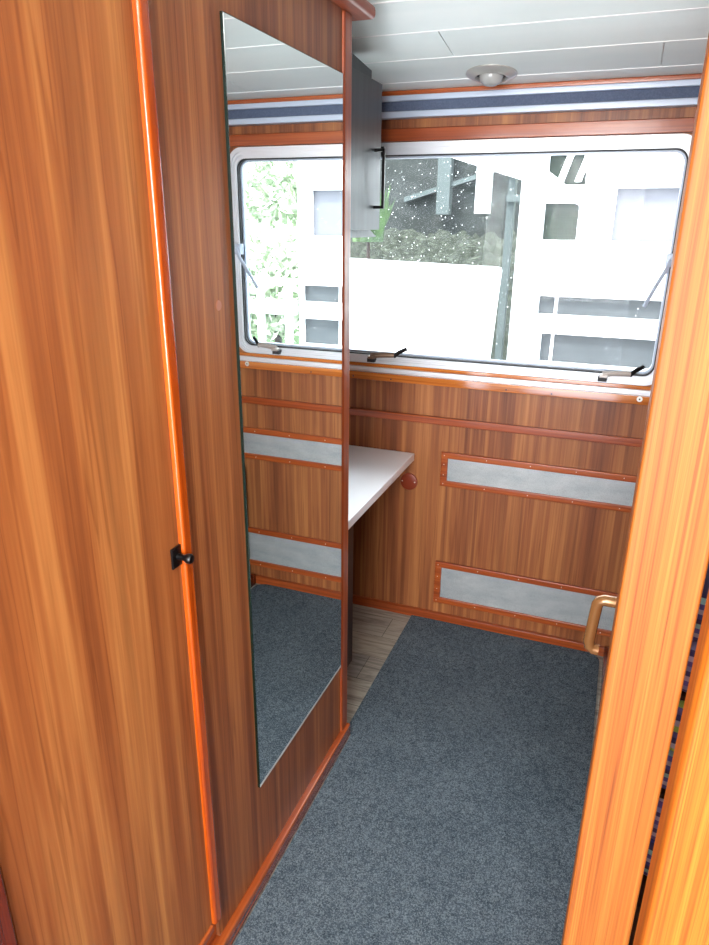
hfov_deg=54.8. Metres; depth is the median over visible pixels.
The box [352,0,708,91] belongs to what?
ceiling
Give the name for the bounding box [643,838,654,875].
folded blanket
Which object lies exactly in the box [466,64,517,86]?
recessed light
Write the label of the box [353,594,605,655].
baseboard
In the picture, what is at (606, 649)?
bunk base
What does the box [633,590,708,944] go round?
post
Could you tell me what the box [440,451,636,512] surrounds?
air vent
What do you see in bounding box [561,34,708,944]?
post
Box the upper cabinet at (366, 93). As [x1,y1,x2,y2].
[350,53,385,237]
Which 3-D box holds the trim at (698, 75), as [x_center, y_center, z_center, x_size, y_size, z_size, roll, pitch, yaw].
[0.321,-1.258,2.255,3.150,0.015,0.029,8,21,20]
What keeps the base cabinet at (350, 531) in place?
on the floor
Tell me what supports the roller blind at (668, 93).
attached to the wall
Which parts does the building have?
post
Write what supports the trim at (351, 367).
attached to the wall
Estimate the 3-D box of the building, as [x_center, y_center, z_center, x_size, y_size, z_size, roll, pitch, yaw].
[0.464,-3.676,10.110,4.700,3.360,3.200,8,21,20]
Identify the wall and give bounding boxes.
[349,107,696,646]
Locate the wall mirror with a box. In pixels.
[219,11,342,787]
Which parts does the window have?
stay arm, stay arm, stay arm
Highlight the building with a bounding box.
[380,158,521,238]
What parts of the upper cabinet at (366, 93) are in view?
handle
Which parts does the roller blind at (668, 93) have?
rail, rail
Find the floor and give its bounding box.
[232,604,602,944]
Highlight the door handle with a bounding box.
[583,595,616,655]
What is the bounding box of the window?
[349,134,691,385]
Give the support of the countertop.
on the base cabinet at (350, 531)
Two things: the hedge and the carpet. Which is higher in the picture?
the hedge
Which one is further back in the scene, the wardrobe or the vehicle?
the vehicle
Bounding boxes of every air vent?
[433,560,617,636]
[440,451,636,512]
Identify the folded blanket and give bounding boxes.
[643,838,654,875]
[651,798,663,839]
[661,750,673,788]
[669,700,684,751]
[682,640,696,691]
[693,564,708,640]
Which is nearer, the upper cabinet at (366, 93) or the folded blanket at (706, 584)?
the folded blanket at (706, 584)
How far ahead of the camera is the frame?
6.61 m
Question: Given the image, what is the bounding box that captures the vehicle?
[507,153,683,370]
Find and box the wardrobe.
[0,0,375,944]
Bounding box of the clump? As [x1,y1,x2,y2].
[352,186,395,258]
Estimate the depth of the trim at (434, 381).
2.49 m
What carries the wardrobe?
on the floor
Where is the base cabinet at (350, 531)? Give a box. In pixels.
[347,524,353,666]
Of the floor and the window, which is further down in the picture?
the floor
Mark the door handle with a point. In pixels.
(599, 601)
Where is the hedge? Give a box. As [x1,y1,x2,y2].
[350,228,516,359]
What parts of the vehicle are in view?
wheelhouse post, wheelhouse pane, slanting rail, pane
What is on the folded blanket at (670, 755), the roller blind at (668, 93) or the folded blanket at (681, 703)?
the folded blanket at (681, 703)
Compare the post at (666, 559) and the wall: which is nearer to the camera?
the post at (666, 559)
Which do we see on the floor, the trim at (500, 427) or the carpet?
the carpet
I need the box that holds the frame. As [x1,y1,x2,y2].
[454,156,523,359]
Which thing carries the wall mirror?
attached to the wardrobe
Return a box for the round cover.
[400,473,417,489]
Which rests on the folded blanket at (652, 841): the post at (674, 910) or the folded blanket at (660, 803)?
the folded blanket at (660, 803)
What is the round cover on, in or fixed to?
attached to the wall
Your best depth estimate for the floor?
2.71 m
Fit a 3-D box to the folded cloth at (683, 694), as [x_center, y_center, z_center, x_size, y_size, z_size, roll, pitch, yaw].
[0.755,0.301,1.115,0.460,0.011,0.390,8,21,20]
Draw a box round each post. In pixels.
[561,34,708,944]
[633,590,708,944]
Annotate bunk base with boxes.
[599,647,646,944]
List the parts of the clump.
stem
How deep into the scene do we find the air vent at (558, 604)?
2.76 m
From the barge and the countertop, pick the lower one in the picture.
the countertop
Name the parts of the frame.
post, post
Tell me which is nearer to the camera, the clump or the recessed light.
the recessed light
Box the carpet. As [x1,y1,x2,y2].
[234,615,598,944]
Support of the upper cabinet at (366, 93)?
attached to the wardrobe
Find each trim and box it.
[349,361,650,404]
[349,365,650,395]
[349,407,642,446]
[381,117,694,141]
[382,73,701,95]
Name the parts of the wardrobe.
door, knob plate, knob, rail, panel, corner post, cornice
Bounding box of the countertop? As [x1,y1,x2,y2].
[348,445,413,529]
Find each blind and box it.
[381,79,700,119]
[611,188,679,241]
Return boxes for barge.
[350,258,501,358]
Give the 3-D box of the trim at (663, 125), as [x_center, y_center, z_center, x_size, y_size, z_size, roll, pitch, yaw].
[0.321,-1.141,2.301,3.150,0.040,0.023,8,21,20]
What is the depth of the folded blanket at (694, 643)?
0.99 m
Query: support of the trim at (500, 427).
attached to the wall

